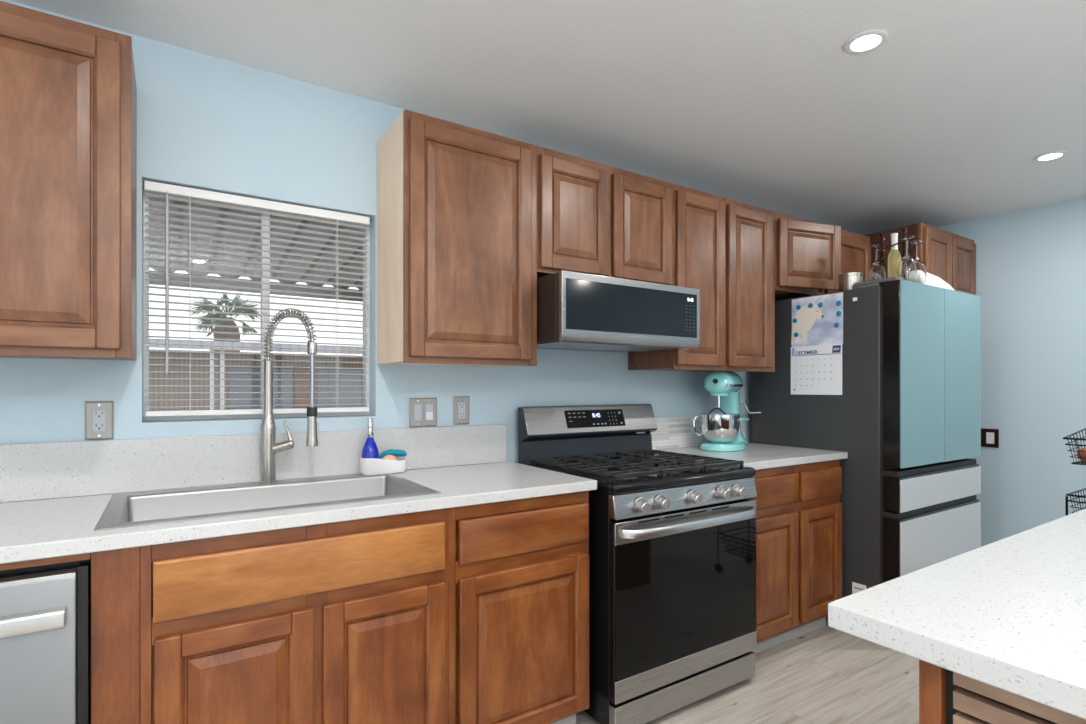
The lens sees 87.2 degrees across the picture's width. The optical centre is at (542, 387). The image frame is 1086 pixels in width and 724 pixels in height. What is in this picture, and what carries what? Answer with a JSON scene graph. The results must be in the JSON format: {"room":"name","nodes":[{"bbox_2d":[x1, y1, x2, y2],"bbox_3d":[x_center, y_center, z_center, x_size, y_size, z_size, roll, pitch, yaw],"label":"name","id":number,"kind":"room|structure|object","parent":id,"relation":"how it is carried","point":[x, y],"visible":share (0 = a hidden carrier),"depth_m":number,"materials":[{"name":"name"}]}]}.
{"room":"kitchen","nodes":[
{"label":"kitchen","id":0,"kind":"room"},
{"bbox_2d":[0,0,750,462],"bbox_3d":[-0.465,0.061,2.427,7.280,2.360,0.130,0,0,-33],"label":"wall","id":1,"kind":"structure","parent":0,"point":[205,122],"depth_m":2.04,"materials":[{"name":"blue paint"}]},
{"bbox_2d":[0,1,136,360],"bbox_3d":[-1.420,-0.515,1.516,0.543,0.868,0.342,0,0,-33],"label":"upper cabinet","id":2,"kind":"object","parent":1,"relation":"attached to","point":[68,90],"visible":1,"depth_m":1.45,"materials":[{"name":"brown wood"}]},
{"bbox_2d":[85,401,113,439],"bbox_3d":[-1.365,0.100,1.754,0.070,0.118,0.008,0,0,-33],"label":"wall outlet","id":3,"kind":"object","parent":1,"relation":"attached to","point":[99,415],"visible":1,"depth_m":1.75,"materials":[{"name":"silver metal"}]},
{"bbox_2d":[92,410,105,430],"bbox_3d":[-1.364,0.100,1.752,0.033,0.066,0.002,0,0,-33],"label":"receptacle","id":4,"kind":"object","parent":3,"relation":"attached to","point":[98,416],"depth_m":1.75,"materials":[{"name":"white plastic"}]},
{"bbox_2d":[0,424,506,502],"bbox_3d":[-1.356,0.244,1.752,2.850,0.166,0.016,0,0,-33],"label":"backsplash","id":5,"kind":"structure","parent":1,"relation":"attached to","point":[47,470],"depth_m":1.89,"materials":[{"name":"white stone"}]},
{"bbox_2d":[143,184,369,421],"bbox_3d":[-1.021,-0.281,2.105,0.747,0.785,0.050,0,0,-33],"label":"window","id":6,"kind":"structure","parent":1,"relation":"in","point":[366,396],"depth_m":2.09,"materials":[{"name":"white plastic"}]},
{"bbox_2d":[144,180,369,416],"bbox_3d":[-0.984,-0.288,2.038,0.723,0.762,0.040,0,0,-33],"label":"window blind","id":7,"kind":"object","parent":6,"relation":"attached to","point":[149,186],"visible":0.9,"depth_m":1.99,"materials":[{"name":"white plastic"}]},
{"bbox_2d":[409,398,436,426],"bbox_3d":[-0.487,0.100,2.327,0.118,0.118,0.012,0,0,-33],"label":"light switch","id":8,"kind":"object","parent":1,"relation":"attached to","point":[422,411],"visible":1,"depth_m":2.32,"materials":[{"name":"silver metal"}]},
{"bbox_2d":[377,109,536,366],"bbox_3d":[-0.331,-0.522,2.228,0.538,0.870,0.342,0,0,-33],"label":"upper cabinet","id":9,"kind":"object","parent":1,"relation":"attached to","point":[457,203],"visible":1,"depth_m":2.07,"materials":[{"name":"brown wood"}]},
{"bbox_2d":[453,396,468,424],"bbox_3d":[-0.346,0.095,2.421,0.075,0.120,0.008,0,0,-33],"label":"wall outlet","id":10,"kind":"object","parent":1,"relation":"attached to","point":[460,403],"visible":1,"depth_m":2.42,"materials":[{"name":"silver metal"}]},
{"bbox_2d":[458,403,464,417],"bbox_3d":[-0.344,0.095,2.419,0.033,0.066,0.002,0,0,-33],"label":"receptacle","id":11,"kind":"object","parent":10,"relation":"attached to","point":[461,406],"depth_m":2.42,"materials":[{"name":"white plastic"}]},
{"bbox_2d":[537,146,673,285],"bbox_3d":[0.213,-0.708,2.584,0.761,0.498,0.342,0,0,-33],"label":"upper cabinet","id":12,"kind":"object","parent":1,"relation":"attached to","point":[595,218],"visible":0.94,"depth_m":2.40,"materials":[{"name":"brown wood"}]},
{"bbox_2d":[537,270,699,351],"bbox_3d":[0.253,-0.308,2.525,0.748,0.262,0.482,0,0,-33],"label":"microwave","id":13,"kind":"object","parent":12,"relation":"attached to","point":[576,310],"visible":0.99,"depth_m":2.28,"materials":[{"name":"silver"}]},
{"bbox_2d":[650,415,744,449],"bbox_3d":[0.871,0.244,3.213,0.823,0.166,0.010,0,0,-33],"label":"backsplash","id":14,"kind":"structure","parent":1,"relation":"attached to","point":[674,432],"depth_m":3.12,"materials":[{"name":"tile"}]},
{"bbox_2d":[628,184,774,371],"bbox_3d":[0.852,-0.522,3.003,0.766,0.870,0.342,0,0,-33],"label":"upper cabinet","id":15,"kind":"object","parent":1,"relation":"attached to","point":[724,248],"visible":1,"depth_m":2.86,"materials":[{"name":"brown wood"}]},
{"bbox_2d":[775,211,870,300],"bbox_3d":[1.612,-0.747,3.440,0.982,0.425,0.442,0,0,-33],"label":"upper cabinet","id":16,"kind":"object","parent":1,"relation":"attached to","point":[810,256],"visible":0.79,"depth_m":3.17,"materials":[{"name":"brown wood"}]},
{"bbox_2d":[863,223,975,294],"bbox_3d":[2.391,-0.770,3.833,0.748,0.422,0.637,0,0,-33],"label":"upper cabinet","id":17,"kind":"object","parent":1,"relation":"attached to","point":[948,256],"visible":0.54,"depth_m":3.54,"materials":[{"name":"brown wood"}]},
{"bbox_2d":[10,0,1085,234],"bbox_3d":[0.989,-1.169,0.205,7.280,0.100,5.460,0,0,-33],"label":"ceiling","id":18,"kind":"structure","parent":0,"point":[759,103],"depth_m":2.05,"materials":[{"name":"white paint"}]},
{"bbox_2d":[844,30,887,53],"bbox_3d":[1.042,-1.115,1.841,0.126,0.006,0.126,0,0,-33],"label":"recessed light","id":19,"kind":"object","parent":18,"relation":"in","point":[867,41],"visible":1,"depth_m":1.84,"materials":[{"name":"white plastic"}]},
{"bbox_2d":[1033,151,1067,161],"bbox_3d":[2.445,-1.115,2.747,0.126,0.006,0.126,0,0,-33],"label":"recessed light","id":20,"kind":"object","parent":18,"relation":"in","point":[1049,156],"visible":1,"depth_m":2.74,"materials":[{"name":"white plastic"}]},
{"bbox_2d":[576,617,918,723],"bbox_3d":[1.000,1.281,0.188,7.280,0.080,5.420,0,0,-33],"label":"floor","id":21,"kind":"structure","parent":0,"point":[825,674],"depth_m":2.35,"materials":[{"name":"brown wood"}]},
{"bbox_2d":[0,559,90,723],"bbox_3d":[-1.386,0.813,1.301,0.595,0.856,0.605,0,0,-33],"label":"dishwasher","id":22,"kind":"object","parent":21,"relation":"on","point":[45,610],"visible":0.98,"depth_m":1.20,"materials":[{"name":"silver metal"}]},
{"bbox_2d":[91,508,448,723],"bbox_3d":[-0.793,0.802,1.726,0.858,0.878,0.576,0,0,-33],"label":"base cabinet","id":23,"kind":"object","parent":21,"relation":"on","point":[344,622],"depth_m":1.47,"materials":[{"name":"brown wood"}]},
{"bbox_2d":[449,491,588,723],"bbox_3d":[-0.209,0.802,2.109,0.538,0.878,0.576,0,0,-33],"label":"base cabinet","id":24,"kind":"object","parent":21,"relation":"on","point":[519,569],"visible":0.76,"depth_m":1.86,"materials":[{"name":"brown wood"}]},
{"bbox_2d":[0,461,596,563],"bbox_3d":[-1.180,0.344,1.500,2.868,0.034,0.632,0,0,-33],"label":"countertop","id":25,"kind":"structure","parent":24,"relation":"on","point":[55,527],"depth_m":1.51,"materials":[{"name":"white stone"}]},
{"bbox_2d":[0,553,90,570],"bbox_3d":[-1.266,0.372,1.107,0.612,0.018,0.019,0,0,-33],"label":"rail","id":26,"kind":"object","parent":25,"relation":"attached to","point":[86,556],"visible":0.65,"depth_m":1.22,"materials":[{"name":"brown wood"}]},
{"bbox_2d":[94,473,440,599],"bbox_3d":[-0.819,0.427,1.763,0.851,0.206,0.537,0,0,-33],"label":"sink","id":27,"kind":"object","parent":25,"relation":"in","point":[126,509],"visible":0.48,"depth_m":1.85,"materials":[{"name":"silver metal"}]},
{"bbox_2d":[259,308,318,483],"bbox_3d":[-0.848,0.028,1.934,0.246,0.593,0.089,0,0,20],"label":"kitchen faucet","id":28,"kind":"object","parent":25,"relation":"on","point":[269,447],"visible":1,"depth_m":1.93,"materials":[{"name":"silver metal"}]},
{"bbox_2d":[360,457,405,474],"bbox_3d":[-0.610,0.293,2.182,0.176,0.062,0.073,0,0,-33],"label":"soap caddy","id":29,"kind":"object","parent":25,"relation":"on","point":[368,466],"visible":0.93,"depth_m":2.14,"materials":[{"name":"white ceramic"}]},
{"bbox_2d":[362,418,378,458],"bbox_3d":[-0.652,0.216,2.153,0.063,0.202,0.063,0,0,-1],"label":"soap bottle","id":30,"kind":"object","parent":29,"relation":"in","point":[370,449],"visible":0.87,"depth_m":2.14,"materials":[{"name":"blue"}]},
{"bbox_2d":[382,455,397,459],"bbox_3d":[-0.591,0.287,2.191,0.069,0.060,0.037,0,0,-33],"label":"sponge","id":31,"kind":"object","parent":29,"relation":"in","point":[389,457],"visible":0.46,"depth_m":2.18,"materials":[{"name":"brown"}]},
{"bbox_2d":[379,449,406,458],"bbox_3d":[-0.585,0.256,2.217,0.111,0.037,0.027,0,0,-22],"label":"scrubber","id":32,"kind":"object","parent":29,"relation":"on","point":[393,452],"visible":0.87,"depth_m":2.21,"materials":[{"name":"teal"}]},
{"bbox_2d":[518,404,757,723],"bbox_3d":[0.411,0.661,2.441,0.776,1.160,0.735,0,0,-33],"label":"gas range","id":33,"kind":"object","parent":21,"relation":"on","point":[672,535],"visible":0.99,"depth_m":2.17,"materials":[{"name":"black metal"}]},
{"bbox_2d":[528,454,755,494],"bbox_3d":[0.407,0.355,2.447,0.776,0.039,0.611,0,0,-33],"label":"cooktop","id":34,"kind":"object","parent":33,"relation":"in","point":[659,483],"depth_m":2.23,"materials":[{"name":"black metal"}]},
{"bbox_2d":[748,460,841,653],"bbox_3d":[1.043,0.802,2.928,0.793,0.878,0.576,0,0,-33],"label":"base cabinet","id":35,"kind":"object","parent":21,"relation":"on","point":[799,507],"visible":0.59,"depth_m":2.71,"materials":[{"name":"brown wood"}]},
{"bbox_2d":[655,443,847,469],"bbox_3d":[1.041,0.344,2.953,0.823,0.034,0.632,0,0,-33],"label":"countertop","id":36,"kind":"structure","parent":35,"relation":"on","point":[757,456],"depth_m":2.80,"materials":[{"name":"white stone"}]},
{"bbox_2d":[693,371,760,451],"bbox_3d":[0.984,0.116,3.076,0.242,0.422,0.378,0,0,43],"label":"stand mixer","id":37,"kind":"object","parent":36,"relation":"on","point":[722,432],"visible":0.99,"depth_m":2.96,"materials":[{"name":"teal metal"}]},
{"bbox_2d":[693,408,739,442],"bbox_3d":[0.932,0.195,3.005,0.203,0.184,0.203,0,0,-33],"label":"mixing bowl","id":38,"kind":"object","parent":37,"relation":"on","point":[723,426],"depth_m":2.93,"materials":[{"name":"silver metal"}]},
{"bbox_2d":[751,277,980,616],"bbox_3d":[1.851,0.353,3.304,0.907,1.775,0.838,0,0,-33],"label":"refrigerator","id":39,"kind":"object","parent":21,"relation":"on","point":[906,416],"visible":0.74,"depth_m":2.89,"materials":[{"name":"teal metal"}]},
{"bbox_2d":[791,292,842,394],"bbox_3d":[1.466,-0.229,3.062,0.002,0.530,0.296,0,0,-33],"label":"wall calendar","id":40,"kind":"object","parent":39,"relation":"attached to","point":[816,353],"visible":1,"depth_m":3.06,"materials":[{"name":"white paper"}]},
{"bbox_2d":[791,299,821,344],"bbox_3d":[1.438,-0.357,3.105,0.001,0.246,0.188,0,0,-33],"label":"print","id":41,"kind":"object","parent":40,"relation":"attached to","point":[808,326],"depth_m":3.10,"materials":[{"name":"beige paper"}]},
{"bbox_2d":[820,297,828,322],"bbox_3d":[1.493,-0.416,3.022,0.001,0.140,0.048,0,0,-33],"label":"print","id":42,"kind":"object","parent":40,"relation":"attached to","point":[824,310],"depth_m":3.02,"materials":[{"name":"paper"}]},
{"bbox_2d":[838,272,863,291],"bbox_3d":[1.625,-0.551,3.005,0.119,0.100,0.119,0,0,-33],"label":"metal canister","id":43,"kind":"object","parent":39,"relation":"on","point":[846,280],"visible":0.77,"depth_m":2.96,"materials":[{"name":"silver metal"}]},
{"bbox_2d":[852,582,865,593],"bbox_3d":[1.592,1.034,2.870,0.001,0.095,0.070,0,0,-33],"label":"energy label","id":44,"kind":"object","parent":39,"relation":"attached to","point":[856,587],"visible":0.45,"depth_m":2.88,"materials":[{"name":"white paper"}]},
{"bbox_2d":[872,227,918,267],"bbox_3d":[1.883,-0.692,3.001,0.362,0.381,0.184,0,0,-33],"label":"wine rack","id":45,"kind":"object","parent":39,"relation":"on","point":[904,230],"visible":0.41,"depth_m":3.05,"materials":[{"name":"brown metal"}]},
{"bbox_2d":[868,243,885,280],"bbox_3d":[1.724,-0.638,2.945,0.081,0.210,0.081,0,0,-33],"label":"wine glass","id":46,"kind":"object","parent":45,"relation":"hanging from","point":[877,270],"visible":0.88,"depth_m":2.92,"materials":[{"name":"clear glass"}]},
{"bbox_2d":[887,233,900,277],"bbox_3d":[1.852,-0.663,3.005,0.062,0.301,0.062,0,0,-33],"label":"wine bottle","id":47,"kind":"object","parent":45,"relation":"in","point":[894,257],"visible":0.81,"depth_m":2.99,"materials":[{"name":"yellow glass"}]},
{"bbox_2d":[898,236,916,279],"bbox_3d":[1.836,-0.654,2.874,0.081,0.210,0.081,0,0,-33],"label":"wine glass","id":48,"kind":"object","parent":45,"relation":"hanging from","point":[907,269],"visible":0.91,"depth_m":2.85,"materials":[{"name":"clear glass"}]},
{"bbox_2d":[909,240,926,282],"bbox_3d":[1.928,-0.648,2.937,0.081,0.210,0.081,0,0,-33],"label":"wine glass","id":49,"kind":"object","parent":45,"relation":"hanging from","point":[921,273],"visible":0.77,"depth_m":2.91,"materials":[{"name":"clear glass"}]},
{"bbox_2d":[907,273,954,290],"bbox_3d":[2.175,-0.577,3.248,0.397,0.152,0.175,0,0,-33],"label":"plate","id":50,"kind":"object","parent":39,"relation":"on","point":[932,280],"visible":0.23,"depth_m":3.18,"materials":[{"name":"white ceramic"}]},
{"bbox_2d":[919,659,1085,723],"bbox_3d":[1.479,0.803,0.861,1.702,0.876,0.922,0,0,-33],"label":"base cabinet","id":51,"kind":"object","parent":21,"relation":"on","point":[946,696],"visible":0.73,"depth_m":0.73,"materials":[{"name":"brown wood"}]},
{"bbox_2d":[828,509,1085,719],"bbox_3d":[1.482,0.345,0.892,1.782,0.037,1.110,0,0,-33],"label":"countertop","id":52,"kind":"structure","parent":51,"relation":"on","point":[1008,614],"depth_m":0.83,"materials":[{"name":"white stone"}]},
{"bbox_2d":[1063,428,1085,515],"bbox_3d":[2.373,0.704,2.297,0.373,1.074,0.381,0,0,-33],"label":"cart","id":53,"kind":"object","parent":21,"relation":"on","point":[1081,462],"visible":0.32,"depth_m":2.35,"materials":[{"name":"black metal"}]},
{"bbox_2d":[1063,428,1085,464],"bbox_3d":[2.370,0.241,2.295,0.365,0.148,0.330,0,0,-33],"label":"basket","id":54,"kind":"object","parent":53,"relation":"on","point":[1081,462],"depth_m":2.35,"materials":[{"name":"black metal"}]},
{"bbox_2d":[1066,488,1085,512],"bbox_3d":[2.386,0.491,2.305,0.327,0.108,0.330,0,0,-33],"label":"basket","id":55,"kind":"object","parent":53,"relation":"on","point":[1078,496],"depth_m":2.35,"materials":[{"name":"black metal"}]},
{"bbox_2d":[1076,447,1085,461],"bbox_3d":[2.243,0.268,2.346,0.070,0.076,0.070,0,0,-33],"label":"onion","id":56,"kind":"object","parent":53,"relation":"in","point":[1082,454],"visible":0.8,"depth_m":2.34,"materials":[{"name":"brown food"}]},
{"bbox_2d":[938,197,1085,546],"bbox_3d":[4.032,0.061,2.112,0.100,2.360,5.320,0,0,-33],"label":"wall","id":57,"kind":"structure","parent":0,"point":[1031,262],"depth_m":3.54,"materials":[{"name":"blue paint"}]},
{"bbox_2d":[981,428,998,447],"bbox_3d":[2.914,0.326,3.719,0.010,0.120,0.097,0,0,-33],"label":"light switch","id":58,"kind":"object","parent":57,"relation":"attached to","point":[987,437],"visible":0.94,"depth_m":3.71,"materials":[{"name":"brown metal"}]},
{"label":"outside","id":59,"kind":"structure","parent":0,"visible":0},
{"bbox_3d":[-12.154,1.341,20.400,30.000,0.100,42.550,0,0,-33],"label":"ground","id":60,"kind":"structure","parent":59,"visible":0},
{"bbox_2d":[181,292,260,351],"bbox_3d":[-9.619,-0.890,17.474,2.118,4.362,2.500,0,0,4],"label":"palm tree","id":61,"kind":"object","parent":60,"relation":"on","point":[227,303],"visible":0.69,"depth_m":17.25,"materials":[{"name":"green plant"}]},
{"bbox_2d":[149,338,362,410],"bbox_3d":[-3.951,0.141,11.517,15.200,2.300,5.200,0,0,-33],"label":"house","id":62,"kind":"structure","parent":60,"relation":"on","point":[291,403],"depth_m":8.77,"materials":[{"name":"white metal"}]},
{"bbox_2d":[149,196,362,301],"bbox_3d":[-0.324,-0.016,4.658,11.760,2.614,3.350,0,0,-33],"label":"patio cover","id":63,"kind":"object","parent":60,"relation":"on","point":[154,227],"visible":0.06,"depth_m":4.47,"materials":[{"name":"metal"}]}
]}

